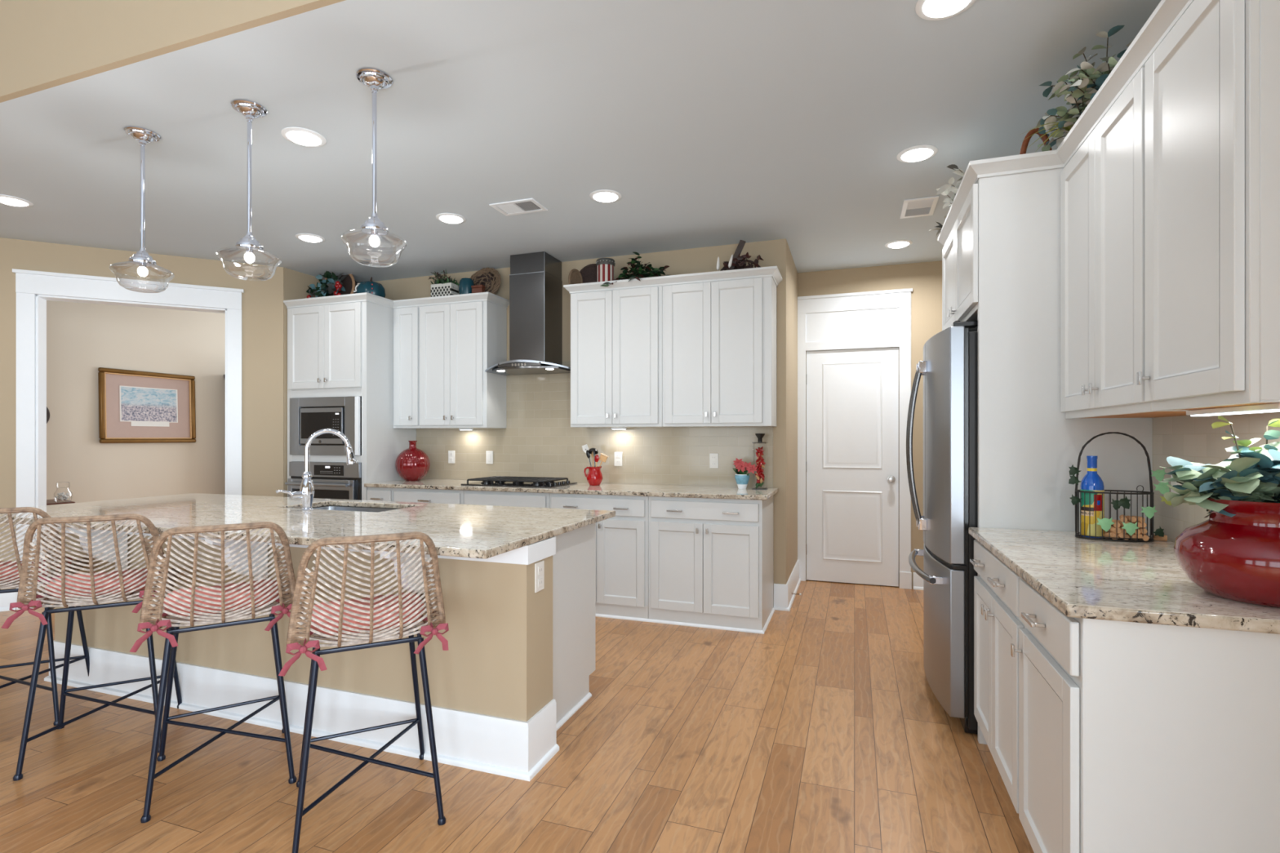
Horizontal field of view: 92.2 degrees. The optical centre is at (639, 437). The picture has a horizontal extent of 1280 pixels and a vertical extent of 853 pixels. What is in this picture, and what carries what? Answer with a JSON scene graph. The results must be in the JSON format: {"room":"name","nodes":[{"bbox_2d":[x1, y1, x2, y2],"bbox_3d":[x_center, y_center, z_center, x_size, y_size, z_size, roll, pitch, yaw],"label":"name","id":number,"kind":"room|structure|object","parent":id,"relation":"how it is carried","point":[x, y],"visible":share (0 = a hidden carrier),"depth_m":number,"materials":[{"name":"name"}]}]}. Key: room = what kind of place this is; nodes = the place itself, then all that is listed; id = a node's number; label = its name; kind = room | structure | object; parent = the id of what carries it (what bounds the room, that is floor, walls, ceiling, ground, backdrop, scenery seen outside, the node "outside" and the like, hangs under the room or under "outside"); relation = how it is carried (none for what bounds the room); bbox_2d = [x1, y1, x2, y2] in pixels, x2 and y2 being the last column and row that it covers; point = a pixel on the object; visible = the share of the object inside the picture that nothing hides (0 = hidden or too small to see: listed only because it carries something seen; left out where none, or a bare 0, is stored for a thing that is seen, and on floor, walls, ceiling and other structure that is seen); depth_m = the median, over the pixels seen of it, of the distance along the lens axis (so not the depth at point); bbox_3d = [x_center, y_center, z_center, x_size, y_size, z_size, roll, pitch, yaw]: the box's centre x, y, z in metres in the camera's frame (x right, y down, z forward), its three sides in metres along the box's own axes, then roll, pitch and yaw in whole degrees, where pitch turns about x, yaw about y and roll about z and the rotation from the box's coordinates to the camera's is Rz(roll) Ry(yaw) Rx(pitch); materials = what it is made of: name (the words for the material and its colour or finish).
{"room":"kitchen","nodes":[
{"label":"kitchen","id":0,"kind":"room"},
{"bbox_2d":[46,300,225,551],"bbox_3d":[-4.891,-0.370,7.421,0.120,3.300,6.400,0,0,19],"label":"wall","id":1,"kind":"structure","parent":0,"point":[82,338],"depth_m":6.26,"materials":[{"name":"beige paint"}]},
{"bbox_2d":[97,367,195,443],"bbox_3d":[-5.140,-0.318,6.462,0.039,0.744,0.924,-2,0,19],"label":"framed print","id":2,"kind":"object","parent":1,"relation":"attached to","point":[135,406],"visible":1,"depth_m":6.42,"materials":[{"name":"brown wood"}]},
{"bbox_2d":[0,237,283,590],"bbox_3d":[-5.104,-0.100,4.447,4.400,2.760,0.132,0,0,-26],"label":"wall","id":3,"kind":"structure","parent":0,"point":[262,302],"depth_m":5.14,"materials":[{"name":"beige paint"}]},
{"bbox_2d":[0,591,16,611],"bbox_3d":[-5.071,1.210,4.373,4.395,0.140,0.030,0,0,-26],"label":"baseboard","id":4,"kind":"structure","parent":3,"relation":"attached to","point":[6,598],"depth_m":4.56,"materials":[{"name":"white paint"}]},
{"bbox_2d":[12,268,244,609],"bbox_3d":[-4.030,0.015,4.948,1.450,2.530,0.180,0,0,-26],"label":"trim","id":5,"kind":"structure","parent":3,"relation":"attached to","point":[33,289],"depth_m":4.74,"materials":[{"name":"white paint"}]},
{"bbox_2d":[0,0,345,102],"bbox_3d":[-3.102,-2.200,2.801,10.300,1.440,0.030,0,0,19],"label":"wall","id":6,"kind":"structure","parent":0,"point":[45,44],"depth_m":2.45,"materials":[{"name":"beige paint"}]},
{"bbox_2d":[283,267,324,497],"bbox_3d":[-3.043,-0.100,5.674,0.120,2.760,0.645,0,0,19],"label":"wall","id":7,"kind":"structure","parent":0,"point":[295,284],"depth_m":5.38,"materials":[{"name":"beige paint"}]},
{"bbox_2d":[0,579,1034,852],"bbox_3d":[-2.598,1.340,3.181,11.000,0.120,13.700,0,0,19],"label":"floor","id":8,"kind":"structure","parent":0,"point":[825,730],"depth_m":2.38,"materials":[{"name":"brown wood"}]},
{"bbox_2d":[0,506,89,725],"bbox_3d":[-2.885,0.790,2.834,0.479,0.980,0.543,0,0,-27],"label":"bar stool","id":9,"kind":"object","parent":8,"relation":"on","point":[11,584],"visible":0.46,"depth_m":2.75,"materials":[{"name":"wicker"}]},
{"bbox_2d":[0,557,73,584],"bbox_3d":[-2.886,0.644,2.816,0.490,0.134,0.432,0,0,-27],"label":"seat cushion","id":10,"kind":"object","parent":9,"relation":"on","point":[70,558],"visible":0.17,"depth_m":2.75,"materials":[{"name":"pink fabric"}]},
{"bbox_2d":[46,498,75,551],"bbox_3d":[-5.117,0.910,5.069,0.450,0.740,0.620,0,0,37],"label":"side table","id":11,"kind":"object","parent":8,"relation":"on","point":[49,502],"visible":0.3,"depth_m":5.15,"materials":[{"name":"red wood"}]},
{"bbox_2d":[53,481,72,502],"bbox_3d":[-4.875,0.456,5.203,0.115,0.166,0.115,0,0,19],"label":"glass jar","id":12,"kind":"object","parent":11,"relation":"on","point":[64,497],"visible":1,"depth_m":5.19,"materials":[{"name":"clear glass"}]},
{"bbox_2d":[13,513,182,781],"bbox_3d":[-2.244,0.790,2.592,0.479,0.980,0.543,0,0,-29],"label":"bar stool","id":13,"kind":"object","parent":8,"relation":"on","point":[69,602],"visible":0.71,"depth_m":2.41,"materials":[{"name":"wicker"}]},
{"bbox_2d":[1,568,165,628],"bbox_3d":[-2.244,0.644,2.574,0.490,0.134,0.432,0,0,-29],"label":"seat cushion","id":14,"kind":"object","parent":13,"relation":"on","point":[8,622],"visible":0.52,"depth_m":2.46,"materials":[{"name":"pink fabric"}]},
{"bbox_2d":[139,521,297,822],"bbox_3d":[-1.583,0.790,2.347,0.479,0.980,0.543,0,0,-33],"label":"bar stool","id":15,"kind":"object","parent":8,"relation":"on","point":[286,588],"visible":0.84,"depth_m":2.18,"materials":[{"name":"wicker"}]},
{"bbox_2d":[129,579,292,652],"bbox_3d":[-1.583,0.644,2.329,0.490,0.134,0.432,0,0,-33],"label":"seat cushion","id":16,"kind":"object","parent":15,"relation":"on","point":[166,623],"visible":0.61,"depth_m":2.24,"materials":[{"name":"pink fabric"}]},
{"bbox_2d":[44,523,595,781],"bbox_3d":[-1.673,0.843,3.058,2.889,0.874,1.085,0,0,19],"label":"kitchen island","id":17,"kind":"object","parent":8,"relation":"on","point":[518,663],"visible":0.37,"depth_m":2.60,"materials":[{"name":"beige paint"}]},
{"bbox_2d":[0,493,615,559],"bbox_3d":[-1.771,0.390,3.115,3.077,0.030,1.182,0,0,19],"label":"island countertop","id":18,"kind":"structure","parent":17,"relation":"on","point":[464,531],"depth_m":2.88,"materials":[{"name":"stone"}]},
{"bbox_2d":[275,428,357,511],"bbox_3d":[-1.671,0.164,3.194,0.373,0.422,0.092,0,0,-26],"label":"faucet","id":19,"kind":"object","parent":18,"relation":"on","point":[306,493],"visible":1,"depth_m":3.17,"materials":[{"name":"silver metal"}]},
{"bbox_2d":[312,506,396,512],"bbox_3d":[-1.582,0.498,3.378,0.694,0.185,0.374,0,0,19],"label":"sink","id":20,"kind":"object","parent":18,"relation":"in","point":[327,508],"visible":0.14,"depth_m":3.59,"materials":[{"name":"silver metal"}]},
{"bbox_2d":[534,560,544,592],"bbox_3d":[-0.393,0.545,2.419,0.009,0.114,0.070,0,0,19],"label":"wall outlet","id":21,"kind":"object","parent":17,"relation":"attached to","point":[539,566],"visible":1,"depth_m":2.41,"materials":[{"name":"white plastic"}]},
{"bbox_2d":[287,301,416,500],"bbox_3d":[-2.576,0.065,5.494,0.864,2.430,0.671,0,0,19],"label":"tall cabinet","id":22,"kind":"object","parent":8,"relation":"on","point":[345,349],"visible":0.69,"depth_m":5.22,"materials":[{"name":"white paint"}]},
{"bbox_2d":[284,461,361,500],"bbox_3d":[-2.611,0.539,5.396,0.764,0.662,0.546,0,0,19],"label":"wall oven","id":23,"kind":"object","parent":22,"relation":"in","point":[331,480],"visible":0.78,"depth_m":5.16,"materials":[{"name":"silver metal"}]},
{"bbox_2d":[284,475,360,500],"bbox_3d":[-2.684,0.601,5.183,0.758,0.538,0.095,0,0,19],"label":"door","id":24,"kind":"structure","parent":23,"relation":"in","point":[340,487],"depth_m":5.15,"materials":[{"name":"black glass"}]},
{"bbox_2d":[289,395,361,455],"bbox_3d":[-2.630,-0.098,5.354,0.752,0.491,0.337,0,0,19],"label":"microwave oven","id":25,"kind":"object","parent":22,"relation":"in","point":[308,415],"visible":0.91,"depth_m":5.20,"materials":[{"name":"silver metal"}]},
{"bbox_2d":[306,271,357,297],"bbox_3d":[-2.779,-1.339,5.551,0.401,0.398,0.331,0,0,32],"label":"floral arrangement","id":26,"kind":"object","parent":22,"relation":"on","point":[332,285],"visible":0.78,"depth_m":5.51,"materials":[{"name":"green plant"}]},
{"bbox_2d":[328,274,357,296],"bbox_3d":[-2.744,-1.338,5.621,0.385,0.376,0.147,0,0,19],"label":"basket","id":27,"kind":"object","parent":22,"relation":"on","point":[348,282],"depth_m":5.55,"materials":[{"name":"brown wicker"}]},
{"bbox_2d":[353,276,386,297],"bbox_3d":[-2.337,-1.274,5.346,0.238,0.244,0.233,0,0,19],"label":"pumpkin","id":28,"kind":"object","parent":22,"relation":"on","point":[370,286],"visible":0.68,"depth_m":5.26,"materials":[{"name":"teal ceramic"}]},
{"bbox_2d":[283,292,509,308],"bbox_3d":[-2.107,-1.158,5.217,1.968,0.060,0.370,0,0,1],"label":"crown molding","id":29,"kind":"structure","parent":22,"relation":"attached to","point":[482,296],"depth_m":5.19,"materials":[{"name":"white paint"}]},
{"bbox_2d":[285,531,445,852],"bbox_3d":[-0.943,0.790,2.133,0.479,0.980,0.543,0,0,-27],"label":"bar stool","id":30,"kind":"object","parent":8,"relation":"on","point":[300,615],"visible":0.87,"depth_m":1.95,"materials":[{"name":"wicker"}]},
{"bbox_2d":[278,592,448,676],"bbox_3d":[-0.944,0.644,2.115,0.490,0.134,0.432,0,0,-27],"label":"seat cushion","id":31,"kind":"object","parent":30,"relation":"on","point":[302,649],"visible":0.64,"depth_m":2.02,"materials":[{"name":"pink fabric"}]},
{"bbox_2d":[367,487,393,501],"bbox_3d":[-2.043,0.843,5.309,0.260,0.874,0.652,0,0,19],"label":"base cabinet","id":32,"kind":"object","parent":8,"relation":"on","point":[380,494],"visible":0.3,"depth_m":5.03,"materials":[{"name":"white paint"}]},
{"bbox_2d":[364,478,777,500],"bbox_3d":[-0.619,0.390,4.821,3.271,0.030,0.643,0,0,19],"label":"countertop","id":33,"kind":"structure","parent":32,"relation":"on","point":[636,490],"depth_m":4.54,"materials":[{"name":"stone"}]},
{"bbox_2d":[395,440,430,480],"bbox_3d":[-1.982,0.200,5.371,0.282,0.349,0.282,0,0,19],"label":"vase","id":34,"kind":"object","parent":33,"relation":"on","point":[412,464],"visible":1,"depth_m":5.28,"materials":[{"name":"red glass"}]},
{"bbox_2d":[461,475,577,488],"bbox_3d":[-0.964,0.352,4.955,0.790,0.046,0.475,0,0,19],"label":"gas cooktop","id":35,"kind":"object","parent":33,"relation":"in","point":[495,481],"visible":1,"depth_m":4.87,"materials":[{"name":"black metal"}]},
{"bbox_2d":[583,466,603,485],"bbox_3d":[-0.359,0.300,4.861,0.130,0.149,0.138,0,0,-30],"label":"pitcher","id":36,"kind":"object","parent":33,"relation":"on","point":[594,476],"visible":0.98,"depth_m":4.81,"materials":[{"name":"red ceramic"}]},
{"bbox_2d":[732,457,756,488],"bbox_3d":[0.772,0.261,4.522,0.191,0.228,0.123,0,0,19],"label":"potted flower","id":37,"kind":"object","parent":33,"relation":"on","point":[742,477],"visible":1,"depth_m":4.50,"materials":[{"name":"pink plant"}]},
{"bbox_2d":[751,433,768,489],"bbox_3d":[0.879,0.172,4.507,0.104,0.405,0.104,0,0,19],"label":"bottle","id":38,"kind":"object","parent":33,"relation":"on","point":[760,476],"visible":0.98,"depth_m":4.49,"materials":[{"name":"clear glass"}]},
{"bbox_2d":[393,488,463,504],"bbox_3d":[-1.601,0.843,5.155,0.671,0.874,0.652,0,0,19],"label":"drawer","id":39,"kind":"object","parent":8,"relation":"on","point":[400,495],"visible":0.22,"depth_m":4.87,"materials":[{"name":"white paint"}]},
{"bbox_2d":[463,490,549,507],"bbox_3d":[-0.930,0.843,4.926,0.743,0.874,0.645,0,0,19],"label":"base cabinet","id":40,"kind":"object","parent":8,"relation":"on","point":[534,500],"visible":0.04,"depth_m":4.64,"materials":[{"name":"white paint"}]},
{"bbox_2d":[549,493,648,618],"bbox_3d":[-0.216,0.843,4.673,0.768,0.874,0.652,0,0,19],"label":"base cabinet","id":41,"kind":"object","parent":8,"relation":"on","point":[621,540],"visible":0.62,"depth_m":4.35,"materials":[{"name":"white paint"}]},
{"bbox_2d":[648,495,773,630],"bbox_3d":[0.519,0.843,4.417,0.785,0.874,0.652,0,0,19],"label":"base cabinet","id":42,"kind":"object","parent":8,"relation":"on","point":[711,561],"visible":1,"depth_m":4.15,"materials":[{"name":"white paint"}]},
{"bbox_2d":[595,607,774,634],"bbox_3d":[-0.626,1.271,4.825,3.244,0.018,0.589,0,0,19],"label":"trim","id":43,"kind":"structure","parent":42,"relation":"attached to","point":[762,632],"depth_m":4.21,"materials":[{"name":"white paint"}]},
{"bbox_2d":[906,320,977,734],"bbox_3d":[1.741,0.385,2.997,0.813,1.790,0.924,0,0,19],"label":"refrigerator","id":44,"kind":"object","parent":8,"relation":"on","point":[948,368],"visible":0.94,"depth_m":2.67,"materials":[{"name":"silver metal"}]},
{"bbox_2d":[969,539,1025,813],"bbox_3d":[1.548,0.843,2.134,0.649,0.874,0.746,0,0,19],"label":"base cabinet","id":45,"kind":"object","parent":8,"relation":"on","point":[997,622],"visible":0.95,"depth_m":2.15,"materials":[{"name":"white paint"}]},
{"bbox_2d":[968,527,1279,634],"bbox_3d":[1.470,0.390,1.882,0.634,0.030,1.272,0,0,19],"label":"countertop","id":46,"kind":"structure","parent":45,"relation":"on","point":[1135,582],"depth_m":1.60,"materials":[{"name":"stone"}]},
{"bbox_2d":[1068,431,1171,542],"bbox_3d":[1.764,0.176,2.264,0.324,0.395,0.143,0,0,19],"label":"wire basket","id":47,"kind":"object","parent":46,"relation":"on","point":[1105,523],"visible":0.88,"depth_m":2.22,"materials":[{"name":"black metal"}]},
{"bbox_2d":[1080,455,1104,537],"bbox_3d":[1.690,0.218,2.301,0.074,0.302,0.074,0,0,19],"label":"wine bottle","id":48,"kind":"object","parent":47,"relation":"in","point":[1091,481],"visible":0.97,"depth_m":2.28,"materials":[{"name":"blue glass"}]},
{"bbox_2d":[1173,497,1279,608],"bbox_3d":[1.459,0.250,1.438,0.322,0.248,0.322,0,0,-26],"label":"vase","id":49,"kind":"object","parent":46,"relation":"on","point":[1237,557],"visible":0.84,"depth_m":1.38,"materials":[{"name":"ceramic"}]},
{"bbox_2d":[1159,416,1279,517],"bbox_3d":[1.471,0.075,1.434,0.403,0.254,0.253,0,0,42],"label":"potted plant","id":50,"kind":"object","parent":49,"relation":"in","point":[1252,474],"visible":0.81,"depth_m":1.44,"materials":[{"name":"green plant"}]},
{"bbox_2d":[942,167,1151,744],"bbox_3d":[1.844,0.086,2.958,0.648,2.388,1.001,0,0,19],"label":"tall cabinet","id":51,"kind":"object","parent":8,"relation":"on","point":[1001,254],"visible":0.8,"depth_m":2.52,"materials":[{"name":"white paint"}]},
{"bbox_2d":[928,164,964,235],"bbox_3d":[1.672,-1.205,3.224,0.278,0.210,0.812,0,0,19],"label":"leaf garland","id":52,"kind":"object","parent":51,"relation":"on","point":[944,189],"visible":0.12,"depth_m":3.04},
{"bbox_2d":[1019,128,1052,154],"bbox_3d":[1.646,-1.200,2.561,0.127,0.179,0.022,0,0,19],"label":"basket","id":53,"kind":"object","parent":51,"relation":"on","point":[1025,142],"visible":0.46,"depth_m":2.56,"materials":[{"name":"brown wicker"}]},
{"bbox_2d":[937,0,1194,245],"bbox_3d":[1.537,-1.116,2.369,0.372,0.060,2.353,0,0,5],"label":"crown molding","id":54,"kind":"structure","parent":51,"relation":"on","point":[1167,13],"depth_m":2.15,"materials":[{"name":"white paint"}]},
{"bbox_2d":[1010,578,1279,852],"bbox_3d":[1.343,0.843,1.545,0.649,0.874,0.497,0,0,19],"label":"base cabinet","id":55,"kind":"object","parent":8,"relation":"on","point":[1134,737],"visible":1,"depth_m":1.36,"materials":[{"name":"white paint"}]},
{"bbox_2d":[356,238,787,584],"bbox_3d":[-0.934,-0.100,5.345,4.320,2.760,0.120,0,0,19],"label":"wall","id":56,"kind":"structure","parent":0,"point":[773,252],"depth_m":4.72,"materials":[{"name":"beige paint"}]},
{"bbox_2d":[393,306,420,428],"bbox_3d":[-1.979,-0.616,5.455,0.284,1.068,0.355,0,0,19],"label":"upper cabinet","id":57,"kind":"object","parent":56,"relation":"attached to","point":[406,320],"visible":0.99,"depth_m":5.32,"materials":[{"name":"white paint"}]},
{"bbox_2d":[419,300,506,428],"bbox_3d":[-1.530,-0.616,5.298,0.663,1.068,0.355,0,0,19],"label":"upper cabinet","id":58,"kind":"object","parent":56,"relation":"attached to","point":[459,341],"visible":1,"depth_m":5.16,"materials":[{"name":"white paint"}]},
{"bbox_2d":[428,268,458,297],"bbox_3d":[-1.729,-1.309,5.358,0.306,0.311,0.150,0,0,19],"label":"planter","id":59,"kind":"object","parent":58,"relation":"on","point":[442,286],"visible":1,"depth_m":5.32,"materials":[{"name":"white ceramic"}]},
{"bbox_2d":[458,277,474,294],"bbox_3d":[-1.472,-1.250,5.230,0.132,0.195,0.119,0,0,19],"label":"ceramic jar","id":60,"kind":"object","parent":58,"relation":"on","point":[464,286],"visible":0.69,"depth_m":5.18,"materials":[{"name":"teal ceramic"}]},
{"bbox_2d":[469,267,501,294],"bbox_3d":[-1.349,-1.317,5.309,0.346,0.321,0.138,0,0,23],"label":"tray","id":61,"kind":"object","parent":58,"relation":"on","point":[490,277],"visible":0.56,"depth_m":5.30,"materials":[{"name":"beige wicker"}]},
{"bbox_2d":[484,251,570,375],"bbox_3d":[-0.881,-1.007,5.006,0.752,0.944,0.466,0,0,19],"label":"range hood","id":62,"kind":"object","parent":56,"relation":"attached to","point":[535,282],"visible":0.98,"depth_m":4.95,"materials":[{"name":"silver metal"}]},
{"bbox_2d":[416,361,773,488],"bbox_3d":[-0.531,-0.130,5.136,3.231,1.020,0.008,0,0,19],"label":"backsplash","id":63,"kind":"structure","parent":56,"relation":"attached to","point":[538,439],"depth_m":5.16,"materials":[{"name":"beige tile"}]},
{"bbox_2d":[709,453,718,468],"bbox_3d":[0.570,0.178,4.743,0.070,0.114,0.009,0,0,19],"label":"wall outlet","id":64,"kind":"object","parent":63,"relation":"attached to","point":[713,457],"visible":1,"depth_m":4.74,"materials":[{"name":"white plastic"}]},
{"bbox_2d":[570,285,671,427],"bbox_3d":[-0.147,-0.616,4.817,0.751,1.068,0.355,0,0,19],"label":"upper cabinet","id":65,"kind":"object","parent":56,"relation":"attached to","point":[616,335],"visible":1,"depth_m":4.67,"materials":[{"name":"white paint"}]},
{"bbox_2d":[579,263,596,283],"bbox_3d":[-0.394,-1.286,4.997,0.276,0.267,0.087,0,0,19],"label":"wicker tray","id":66,"kind":"object","parent":65,"relation":"on","point":[588,273],"visible":0.2,"depth_m":5.01,"materials":[{"name":"brown wicker"}]},
{"bbox_2d":[595,257,615,282],"bbox_3d":[-0.270,-1.273,4.827,0.156,0.242,0.153,0,0,19],"label":"tin","id":67,"kind":"object","parent":65,"relation":"on","point":[605,266],"visible":0.83,"depth_m":4.77,"materials":[{"name":"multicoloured metal"}]},
{"bbox_2d":[563,266,782,293],"bbox_3d":[0.232,-1.158,4.688,1.632,0.060,0.349,0,0,19],"label":"crown molding","id":68,"kind":"structure","parent":65,"relation":"attached to","point":[771,271],"depth_m":4.50,"materials":[{"name":"white paint"}]},
{"bbox_2d":[568,268,582,284],"bbox_3d":[-0.512,-1.248,4.901,0.020,0.191,0.156,0,0,39],"label":"charger","id":69,"kind":"object","parent":68,"relation":"on","point":[575,277],"visible":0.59,"depth_m":4.89,"materials":[{"name":"brown wicker"}]},
{"bbox_2d":[600,252,669,286],"bbox_3d":[-0.018,-1.286,4.657,0.523,0.291,0.294,0,0,19],"label":"trailing ivy","id":70,"kind":"object","parent":68,"relation":"on","point":[637,270],"visible":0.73,"depth_m":4.67,"materials":[{"name":"green plant"}]},
{"bbox_2d":[662,276,777,426],"bbox_3d":[0.587,-0.616,4.561,0.798,1.068,0.355,0,0,19],"label":"upper cabinet","id":71,"kind":"object","parent":56,"relation":"attached to","point":[720,337],"visible":0.99,"depth_m":4.41,"materials":[{"name":"white paint"}]},
{"bbox_2d":[716,240,763,271],"bbox_3d":[0.721,-1.298,4.472,0.358,0.282,0.159,0,0,19],"label":"dried arrangement","id":72,"kind":"object","parent":71,"relation":"on","point":[735,260],"visible":0.62,"depth_m":4.47,"materials":[{"name":"plant"}]},
{"bbox_2d":[0,0,1161,283],"bbox_3d":[-1.527,-1.530,4.524,8.460,0.100,4.260,0,0,19],"label":"ceiling","id":73,"kind":"structure","parent":0,"point":[713,122],"depth_m":2.97,"materials":[{"name":"grey paint"}]},
{"bbox_2d":[0,194,33,206],"bbox_3d":[-3.918,-1.469,3.838,0.196,0.022,0.196,0,0,19],"label":"recessed light","id":74,"kind":"object","parent":73,"relation":"in","point":[6,199],"visible":1,"depth_m":3.82,"materials":[{"name":"white plastic"}]},
{"bbox_2d":[109,125,174,293],"bbox_3d":[-2.416,-1.095,2.991,0.248,0.770,0.248,0,0,19],"label":"pendant light","id":75,"kind":"object","parent":73,"relation":"hanging from","point":[142,259],"visible":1,"depth_m":2.98,"materials":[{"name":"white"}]},
{"bbox_2d":[216,99,281,281],"bbox_3d":[-1.750,-1.095,2.759,0.248,0.770,0.248,0,0,19],"label":"pendant light","id":76,"kind":"object","parent":73,"relation":"hanging from","point":[250,109],"visible":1,"depth_m":2.75,"materials":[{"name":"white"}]},
{"bbox_2d":[280,126,326,146],"bbox_3d":[-1.653,-1.469,3.029,0.196,0.022,0.196,0,0,19],"label":"recessed light","id":77,"kind":"object","parent":73,"relation":"in","point":[299,135],"visible":1,"depth_m":3.00,"materials":[{"name":"white paint"}]},
{"bbox_2d":[295,233,325,242],"bbox_3d":[-2.438,-1.469,4.555,0.196,0.022,0.196,0,0,19],"label":"recessed light","id":78,"kind":"object","parent":73,"relation":"in","point":[309,237],"visible":1,"depth_m":4.52,"materials":[{"name":"white plastic"}]},
{"bbox_2d":[341,67,406,267],"bbox_3d":[-1.091,-1.095,2.529,0.248,0.770,0.248,0,0,19],"label":"pendant light","id":79,"kind":"object","parent":73,"relation":"hanging from","point":[375,79],"visible":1,"depth_m":2.52,"materials":[{"name":"clear glass"}]},
{"bbox_2d":[435,213,466,223],"bbox_3d":[-1.273,-1.469,4.149,0.196,0.022,0.196,0,0,19],"label":"recessed light","id":80,"kind":"object","parent":73,"relation":"in","point":[451,218],"visible":1,"depth_m":4.11,"materials":[{"name":"white plastic"}]},
{"bbox_2d":[488,198,547,216],"bbox_3d":[-0.776,-1.475,3.945,0.310,0.009,0.204,0,0,19],"label":"ceiling vent","id":81,"kind":"object","parent":73,"relation":"in","point":[528,205],"visible":1,"depth_m":3.94,"materials":[{"name":"white metal"}]},
{"bbox_2d":[589,189,622,202],"bbox_3d":[-0.210,-1.469,3.769,0.196,0.022,0.196,0,0,19],"label":"recessed light","id":82,"kind":"object","parent":73,"relation":"in","point":[602,195],"visible":1,"depth_m":3.73,"materials":[{"name":"white plastic"}]},
{"bbox_2d":[884,240,912,248],"bbox_3d":[1.973,-1.469,4.699,0.196,0.022,0.196,0,0,19],"label":"recessed light","id":83,"kind":"object","parent":73,"relation":"in","point":[898,243],"visible":1,"depth_m":4.66,"materials":[{"name":"white plastic"}]},
{"bbox_2d":[896,144,937,162],"bbox_3d":[1.443,-1.469,3.207,0.196,0.022,0.196,0,0,19],"label":"recessed light","id":84,"kind":"object","parent":73,"relation":"in","point":[923,152],"visible":1,"depth_m":3.18,"materials":[{"name":"white plastic"}]},
{"bbox_2d":[900,195,939,218],"bbox_3d":[1.789,-1.475,3.951,0.200,0.009,0.330,0,0,19],"label":"ceiling vent","id":85,"kind":"object","parent":73,"relation":"in","point":[922,206],"visible":1,"depth_m":3.93,"materials":[{"name":"white metal"}]},
{"bbox_2d":[915,0,976,20],"bbox_3d":[1.038,-1.469,2.081,0.196,0.022,0.196,0,0,19],"label":"recessed light","id":86,"kind":"object","parent":73,"relation":"in","point":[931,10],"visible":1,"depth_m":2.10,"materials":[{"name":"white plastic"}]},
{"bbox_2d":[787,244,797,579],"bbox_3d":[1.215,-0.100,5.131,0.120,2.760,0.890,0,0,19],"label":"wall","id":87,"kind":"structure","parent":0,"point":[792,270],"depth_m":4.97,"materials":[{"name":"beige paint"}]},
{"bbox_2d":[773,559,800,611],"bbox_3d":[1.220,1.185,5.050,0.118,0.190,1.040,0,0,19],"label":"baseboard","id":88,"kind":"structure","parent":87,"relation":"attached to","point":[784,597],"depth_m":4.59,"materials":[{"name":"white paint"}]},
{"bbox_2d":[797,260,942,588],"bbox_3d":[2.172,-0.100,5.332,1.795,2.760,0.120,0,0,19],"label":"wall","id":89,"kind":"structure","parent":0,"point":[925,278],"depth_m":5.22,"materials":[{"name":"beige paint"}]},
{"bbox_2d":[805,347,898,586],"bbox_3d":[1.845,0.250,5.368,0.783,2.044,0.101,0,0,19],"label":"door","id":90,"kind":"structure","parent":89,"relation":"in","point":[852,462],"depth_m":5.37,"materials":[{"name":"white paint"}]},
{"bbox_2d":[797,288,912,589],"bbox_3d":[1.857,0.010,5.361,0.947,2.540,0.032,0,0,19],"label":"door frame","id":91,"kind":"structure","parent":89,"relation":"attached to","point":[877,318],"depth_m":5.34,"materials":[{"name":"white paint"}]},
{"bbox_2d":[913,572,923,590],"bbox_3d":[2.605,1.210,5.102,0.625,0.140,0.030,0,0,19],"label":"baseboard","id":92,"kind":"structure","parent":89,"relation":"attached to","point":[917,580],"depth_m":5.19,"materials":[{"name":"white paint"}]},
{"bbox_3d":[1.286,-0.530,0.182,0.120,3.620,10.190,0,0,19],"label":"wall","id":93,"kind":"structure","parent":0,"visible":0},
{"bbox_2d":[1151,411,1279,542],"bbox_3d":[1.780,0.150,1.793,0.008,0.460,1.238,0,0,19],"label":"tiled wall","id":94,"kind":"structure","parent":93,"relation":"attached to","point":[1189,438],"depth_m":2.10,"materials":[{"name":"beige tile"}]},
{"bbox_2d":[1060,66,1186,418],"bbox_3d":[1.700,-0.592,2.075,0.340,1.033,0.757,0,0,19],"label":"upper cabinet","id":95,"kind":"object","parent":94,"relation":"attached to","point":[1102,185],"visible":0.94,"depth_m":2.04,"materials":[{"name":"white paint"}]},
{"bbox_2d":[1022,25,1132,151],"bbox_3d":[1.632,-1.265,2.311,0.338,0.311,0.546,0,0,19],"label":"greenery","id":96,"kind":"object","parent":95,"relation":"on","point":[1083,86],"visible":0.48,"depth_m":2.25,"materials":[{"name":"green plant"}]},
{"bbox_2d":[1137,0,1279,411],"bbox_3d":[1.499,-0.592,1.497,0.340,1.033,0.462,0,0,19],"label":"upper cabinet","id":97,"kind":"object","parent":94,"relation":"attached to","point":[1212,84],"visible":0.98,"depth_m":1.44,"materials":[{"name":"white paint"}]},
{"bbox_2d":[1186,402,1279,416],"bbox_3d":[1.486,-0.068,1.531,0.044,0.018,0.400,0,0,19],"label":"light","id":98,"kind":"object","parent":97,"relation":"attached to","point":[1269,407],"visible":1,"depth_m":1.50,"materials":[{"name":"white paint"}]},
{"bbox_2d":[1191,408,1279,416],"bbox_3d":[1.486,-0.061,1.531,0.030,0.003,0.380,0,0,19],"label":"diffuser","id":99,"kind":"object","parent":98,"relation":"attached to","point":[1200,412],"depth_m":1.55,"materials":[{"name":"white plastic"}]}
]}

